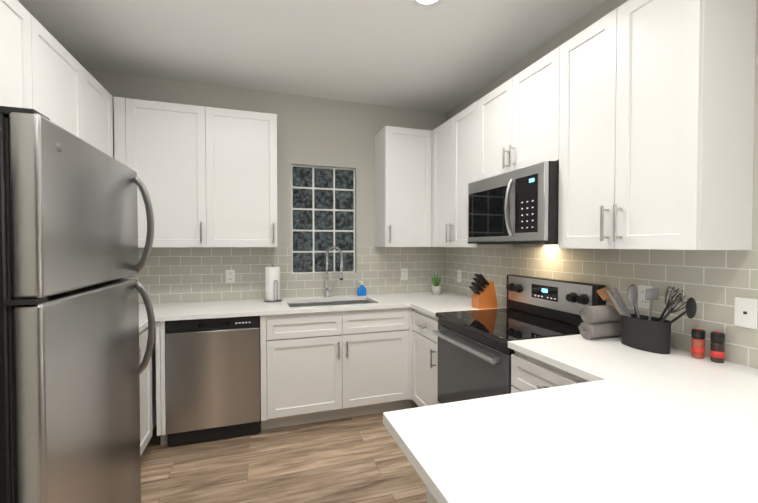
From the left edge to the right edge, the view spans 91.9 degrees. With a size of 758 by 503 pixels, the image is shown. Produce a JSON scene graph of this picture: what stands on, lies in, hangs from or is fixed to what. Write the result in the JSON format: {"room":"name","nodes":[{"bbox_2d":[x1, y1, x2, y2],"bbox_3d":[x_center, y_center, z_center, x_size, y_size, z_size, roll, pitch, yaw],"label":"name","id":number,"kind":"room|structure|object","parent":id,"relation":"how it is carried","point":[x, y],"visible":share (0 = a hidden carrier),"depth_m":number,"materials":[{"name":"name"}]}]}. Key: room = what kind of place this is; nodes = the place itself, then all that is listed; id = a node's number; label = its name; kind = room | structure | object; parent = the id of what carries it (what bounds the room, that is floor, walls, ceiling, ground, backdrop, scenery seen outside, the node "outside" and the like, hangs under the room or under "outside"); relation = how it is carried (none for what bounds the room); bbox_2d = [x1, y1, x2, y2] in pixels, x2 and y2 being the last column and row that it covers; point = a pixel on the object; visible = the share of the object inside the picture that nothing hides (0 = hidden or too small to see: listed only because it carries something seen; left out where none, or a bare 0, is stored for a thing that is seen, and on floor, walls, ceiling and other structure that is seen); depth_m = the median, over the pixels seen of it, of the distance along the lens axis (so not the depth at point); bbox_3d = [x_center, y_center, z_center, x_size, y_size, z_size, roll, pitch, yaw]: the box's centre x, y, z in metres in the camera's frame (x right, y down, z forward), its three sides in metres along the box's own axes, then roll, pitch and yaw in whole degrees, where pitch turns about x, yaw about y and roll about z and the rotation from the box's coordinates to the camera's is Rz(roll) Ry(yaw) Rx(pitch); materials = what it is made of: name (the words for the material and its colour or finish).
{"room":"kitchen","nodes":[
{"label":"kitchen","id":0,"kind":"room"},
{"bbox_2d":[86,69,445,401],"bbox_3d":[-0.826,-0.040,3.373,3.430,2.740,0.150,0,1,-18],"label":"wall","id":1,"kind":"structure","parent":0,"point":[318,132],"depth_m":3.33,"materials":[{"name":"grey paint"}]},
{"bbox_2d":[114,97,276,247],"bbox_3d":[-1.391,-0.568,2.906,1.113,1.068,0.368,0,1,-18],"label":"upper cabinet","id":2,"kind":"object","parent":1,"relation":"attached to","point":[207,176],"visible":0.94,"depth_m":2.77,"materials":[{"name":"white wood"}]},
{"bbox_2d":[122,247,444,303],"bbox_3d":[-0.805,0.188,3.300,3.119,0.455,0.008,0,1,-18],"label":"backsplash","id":3,"kind":"structure","parent":1,"relation":"attached to","point":[178,274],"depth_m":3.22,"materials":[{"name":"tile"}]},
{"bbox_2d":[226,270,234,282],"bbox_3d":[-1.274,0.214,3.139,0.072,0.116,0.008,0,1,-18],"label":"electrical outlet","id":4,"kind":"object","parent":3,"relation":"attached to","point":[230,276],"visible":1,"depth_m":3.14,"materials":[{"name":"white plastic"}]},
{"bbox_2d":[401,268,407,279],"bbox_3d":[0.252,0.226,3.636,0.072,0.116,0.008,0,1,-18],"label":"electrical outlet","id":5,"kind":"object","parent":3,"relation":"attached to","point":[404,273],"visible":1,"depth_m":3.63,"materials":[{"name":"white plastic"}]},
{"bbox_2d":[291,165,354,273],"bbox_3d":[-0.527,-0.294,3.469,0.601,0.995,0.092,0,1,-18],"label":"window","id":6,"kind":"structure","parent":1,"relation":"in","point":[322,210],"depth_m":3.42,"materials":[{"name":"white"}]},
{"bbox_2d":[374,126,432,246],"bbox_3d":[0.377,-0.578,3.481,0.764,1.068,0.368,0,1,-18],"label":"upper cabinet","id":7,"kind":"object","parent":1,"relation":"attached to","point":[403,182],"visible":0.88,"depth_m":3.31,"materials":[{"name":"white wood"}]},
{"bbox_2d":[140,402,426,502],"bbox_3d":[0.089,1.440,0.100,3.730,0.100,6.990,0,1,-18],"label":"floor","id":8,"kind":"structure","parent":0,"point":[360,459],"depth_m":2.28,"materials":[{"name":"brown wood"}]},
{"bbox_2d":[0,106,155,502],"bbox_3d":[-1.285,0.506,1.180,0.835,1.727,0.784,0,1,-18],"label":"fridge","id":9,"kind":"object","parent":8,"relation":"on","point":[71,370],"visible":1,"depth_m":1.04,"materials":[{"name":"silver metal"}]},
{"bbox_2d":[139,327,154,456],"bbox_3d":[-1.675,0.914,1.945,0.620,0.884,0.866,0,1,-18],"label":"base cabinet","id":10,"kind":"object","parent":8,"relation":"on","point":[148,412],"depth_m":2.34,"materials":[{"name":"white wood"}]},
{"bbox_2d":[139,315,158,332],"bbox_3d":[-1.643,0.457,1.909,0.660,0.030,0.805,0,1,-18],"label":"countertop","id":11,"kind":"structure","parent":10,"relation":"on","point":[143,320],"depth_m":2.28,"materials":[{"name":"white stone"}]},
{"bbox_2d":[155,322,156,425],"bbox_3d":[-1.896,0.901,2.624,0.620,0.884,0.638,0,1,-18],"label":"base cabinet","id":12,"kind":"object","parent":8,"relation":"on","point":[155,322],"depth_m":2.97,"materials":[{"name":"white wood"}]},
{"bbox_2d":[156,315,267,444],"bbox_3d":[-1.245,0.897,2.848,0.707,0.884,0.620,0,1,-18],"label":"base cabinet","id":13,"kind":"object","parent":8,"relation":"on","point":[160,325],"depth_m":2.46,"materials":[{"name":"white wood"}]},
{"bbox_2d":[165,316,260,445],"bbox_3d":[-1.235,0.898,2.832,0.604,0.875,0.598,0,1,-18],"label":"dishwasher","id":14,"kind":"object","parent":8,"relation":"on","point":[212,378],"visible":0.94,"depth_m":2.55,"materials":[{"name":"silver metal"}]},
{"bbox_2d":[268,300,418,428],"bbox_3d":[-0.370,0.892,3.132,1.221,0.884,0.620,0,1,-18],"label":"base cabinet","id":15,"kind":"object","parent":8,"relation":"on","point":[321,366],"depth_m":2.83,"materials":[{"name":"white wood"}]},
{"bbox_2d":[139,291,471,320],"bbox_3d":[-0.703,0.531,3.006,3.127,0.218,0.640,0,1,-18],"label":"countertop","id":16,"kind":"structure","parent":15,"relation":"on","point":[249,307],"depth_m":2.88,"materials":[{"name":"white stone"}]},
{"bbox_2d":[264,261,281,301],"bbox_3d":[-0.897,0.249,3.097,0.150,0.341,0.150,0,1,-18],"label":"paper towel","id":17,"kind":"object","parent":16,"relation":"on","point":[272,283],"visible":1,"depth_m":3.04,"materials":[{"name":"white paper"}]},
{"bbox_2d":[288,300,371,306],"bbox_3d":[-0.398,0.545,3.086,0.726,0.187,0.396,0,1,-18],"label":"sink","id":18,"kind":"object","parent":16,"relation":"in","point":[295,303],"depth_m":3.26,"materials":[{"name":"silver metal"}]},
{"bbox_2d":[324,246,343,297],"bbox_3d":[-0.405,0.183,3.315,0.191,0.466,0.062,0,1,9],"label":"faucet","id":19,"kind":"object","parent":16,"relation":"on","point":[327,291],"visible":1,"depth_m":3.31,"materials":[{"name":"silver metal"}]},
{"bbox_2d":[357,281,365,295],"bbox_3d":[-0.161,0.345,3.438,0.088,0.138,0.053,0,1,-18],"label":"soap bottle","id":20,"kind":"object","parent":16,"relation":"on","point":[361,290],"visible":1,"depth_m":3.42,"materials":[{"name":"blue plastic"}]},
{"bbox_2d":[431,273,440,294],"bbox_3d":[0.542,0.310,3.512,0.110,0.204,0.110,0,1,-18],"label":"plant","id":21,"kind":"object","parent":16,"relation":"on","point":[436,288],"visible":1,"depth_m":3.48,"materials":[{"name":"green plant"}]},
{"bbox_2d":[412,309,438,406],"bbox_3d":[0.625,0.897,2.882,0.683,0.883,0.465,0,1,-18],"label":"base cabinet","id":22,"kind":"object","parent":8,"relation":"on","point":[424,363],"visible":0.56,"depth_m":2.79,"materials":[{"name":"white wood"}]},
{"bbox_2d":[407,299,511,316],"bbox_3d":[0.639,0.440,2.854,0.667,0.030,0.418,0,1,-18],"label":"countertop","id":23,"kind":"structure","parent":22,"relation":"on","point":[428,306],"depth_m":2.88,"materials":[{"name":"white stone"}]},
{"bbox_2d":[469,274,497,308],"bbox_3d":[0.786,0.295,2.772,0.198,0.261,0.100,0,1,-18],"label":"knife block","id":24,"kind":"object","parent":23,"relation":"on","point":[482,288],"visible":1,"depth_m":2.74,"materials":[{"name":"brown wood"}]},
{"bbox_2d":[427,488,437,502],"bbox_3d":[0.406,0.934,0.815,0.380,0.884,0.630,0,1,-18],"label":"base cabinet","id":25,"kind":"object","parent":8,"relation":"on","point":[431,498],"depth_m":0.96,"materials":[{"name":"white wood"}]},
{"bbox_2d":[383,361,757,502],"bbox_3d":[0.870,0.476,0.814,1.492,0.030,0.960,0,1,-18],"label":"countertop","id":26,"kind":"structure","parent":25,"relation":"on","point":[626,424],"depth_m":0.89,"materials":[{"name":"white stone"}]},
{"bbox_2d":[432,274,605,403],"bbox_3d":[0.798,0.765,2.280,0.702,1.170,0.774,0,1,-18],"label":"range","id":27,"kind":"object","parent":8,"relation":"on","point":[475,352],"visible":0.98,"depth_m":2.21,"materials":[{"name":"silver metal"}]},
{"bbox_2d":[511,351,589,392],"bbox_3d":[1.028,0.919,1.641,0.683,0.883,0.578,0,1,-18],"label":"base cabinet","id":28,"kind":"object","parent":8,"relation":"on","point":[528,373],"visible":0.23,"depth_m":1.67,"materials":[{"name":"white wood"}]},
{"bbox_2d":[508,334,710,374],"bbox_3d":[1.029,0.461,1.655,0.667,0.030,0.538,0,1,-18],"label":"countertop","id":29,"kind":"structure","parent":28,"relation":"on","point":[573,354],"depth_m":1.58,"materials":[{"name":"white stone"}]},
{"bbox_2d":[578,304,622,338],"bbox_3d":[1.152,0.359,1.881,0.235,0.166,0.093,0,1,-18],"label":"rolls","id":30,"kind":"object","parent":29,"relation":"on","point":[602,321],"visible":0.94,"depth_m":1.84,"materials":[{"name":"grey fabric"}]},
{"bbox_2d":[597,284,696,353],"bbox_3d":[1.219,0.297,1.685,0.133,0.296,0.389,0,1,-18],"label":"utensil caddy","id":31,"kind":"object","parent":29,"relation":"on","point":[649,333],"visible":1,"depth_m":1.64,"materials":[{"name":"black"}]},
{"bbox_2d":[691,328,703,358],"bbox_3d":[1.347,0.387,1.547,0.044,0.121,0.044,-1,1,-27],"label":"spice jar","id":32,"kind":"object","parent":29,"relation":"on","point":[697,334],"depth_m":1.53,"materials":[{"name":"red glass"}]},
{"bbox_2d":[704,330,724,362],"bbox_3d":[1.379,0.388,1.492,0.044,0.121,0.044,-1,1,-27],"label":"spice jar","id":33,"kind":"object","parent":29,"relation":"on","point":[717,348],"depth_m":1.48,"materials":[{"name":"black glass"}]},
{"bbox_2d":[18,0,605,112],"bbox_3d":[0.089,-1.400,0.049,3.730,0.100,6.990,0,1,-18],"label":"ceiling","id":34,"kind":"structure","parent":0,"point":[445,56],"depth_m":2.43,"materials":[{"name":"white paint"}]},
{"bbox_2d":[411,0,443,7],"bbox_3d":[0.265,-1.382,1.983,0.196,0.006,0.196,0,1,-18],"label":"recessed light","id":35,"kind":"object","parent":34,"relation":"in","point":[425,3],"visible":1,"depth_m":2.04,"materials":[{"name":"white"}]},
{"bbox_2d":[446,0,757,326],"bbox_3d":[1.791,0.010,0.628,0.150,2.740,6.690,0,1,-18],"label":"wall","id":36,"kind":"structure","parent":0,"point":[599,12],"depth_m":2.22,"materials":[{"name":"grey paint"}]},
{"bbox_2d":[432,102,512,246],"bbox_3d":[0.752,-0.570,3.058,0.315,1.068,0.735,0,1,-18],"label":"upper cabinet","id":37,"kind":"object","parent":36,"relation":"attached to","point":[454,141],"depth_m":2.98,"materials":[{"name":"white wood"}]},
{"bbox_2d":[476,46,559,180],"bbox_3d":[0.983,-0.791,2.343,0.315,0.600,0.760,0,1,-18],"label":"upper cabinet","id":38,"kind":"object","parent":36,"relation":"attached to","point":[518,122],"depth_m":2.22,"materials":[{"name":"white wood"}]},
{"bbox_2d":[468,161,558,243],"bbox_3d":[0.912,-0.266,2.330,0.446,0.437,0.750,0,1,-18],"label":"microwave","id":39,"kind":"object","parent":38,"relation":"attached to","point":[519,206],"visible":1,"depth_m":2.12,"materials":[{"name":"silver metal"}]},
{"bbox_2d":[445,247,757,368],"bbox_3d":[1.081,0.201,2.559,0.008,0.455,2.584,0,1,-18],"label":"backsplash","id":40,"kind":"structure","parent":36,"relation":"attached to","point":[713,283],"depth_m":1.75,"materials":[{"name":"tile"}]},
{"bbox_2d":[457,270,460,281],"bbox_3d":[0.766,0.233,3.501,0.008,0.116,0.072,0,1,-18],"label":"electrical outlet","id":41,"kind":"object","parent":40,"relation":"attached to","point":[458,275],"visible":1,"depth_m":3.50,"materials":[{"name":"white plastic"}]},
{"bbox_2d":[638,285,652,308],"bbox_3d":[1.315,0.225,1.812,0.008,0.116,0.072,0,1,-18],"label":"electrical outlet","id":42,"kind":"object","parent":40,"relation":"attached to","point":[643,303],"visible":0.77,"depth_m":1.82,"materials":[{"name":"white plastic"}]},
{"bbox_2d":[734,297,757,328],"bbox_3d":[1.438,0.240,1.437,0.006,0.116,0.072,0,1,-18],"label":"outlet","id":43,"kind":"object","parent":40,"relation":"attached to","point":[745,312],"visible":1,"depth_m":1.44,"materials":[{"name":"white plastic"}]},
{"bbox_2d":[558,0,755,249],"bbox_3d":[1.201,-0.545,1.677,0.315,1.068,0.649,0,1,-18],"label":"upper cabinet","id":44,"kind":"object","parent":36,"relation":"attached to","point":[634,119],"depth_m":1.46,"materials":[{"name":"white wood"}]},
{"bbox_3d":[-2.000,-0.009,1.682,0.150,2.740,2.340,0,1,-18],"label":"wall","id":45,"kind":"structure","parent":0,"visible":0},
{"bbox_2d":[0,0,35,109],"bbox_3d":[-1.574,-0.749,1.129,0.325,0.640,1.030,0,1,-18],"label":"upper cabinet","id":46,"kind":"object","parent":45,"relation":"attached to","point":[17,58],"depth_m":1.57,"materials":[{"name":"white wood"}]},
{"bbox_2d":[32,16,87,142],"bbox_3d":[-1.812,-0.549,1.865,0.325,1.068,0.510,0,1,-18],"label":"upper cabinet","id":47,"kind":"object","parent":45,"relation":"attached to","point":[44,71],"depth_m":1.91,"materials":[{"name":"white wood"}]},
{"bbox_2d":[88,72,112,157],"bbox_3d":[-1.962,-0.557,2.324,0.325,1.068,0.455,0,1,-18],"label":"upper cabinet","id":48,"kind":"object","parent":45,"relation":"attached to","point":[100,108],"depth_m":2.39,"materials":[{"name":"white wood"}]}
]}

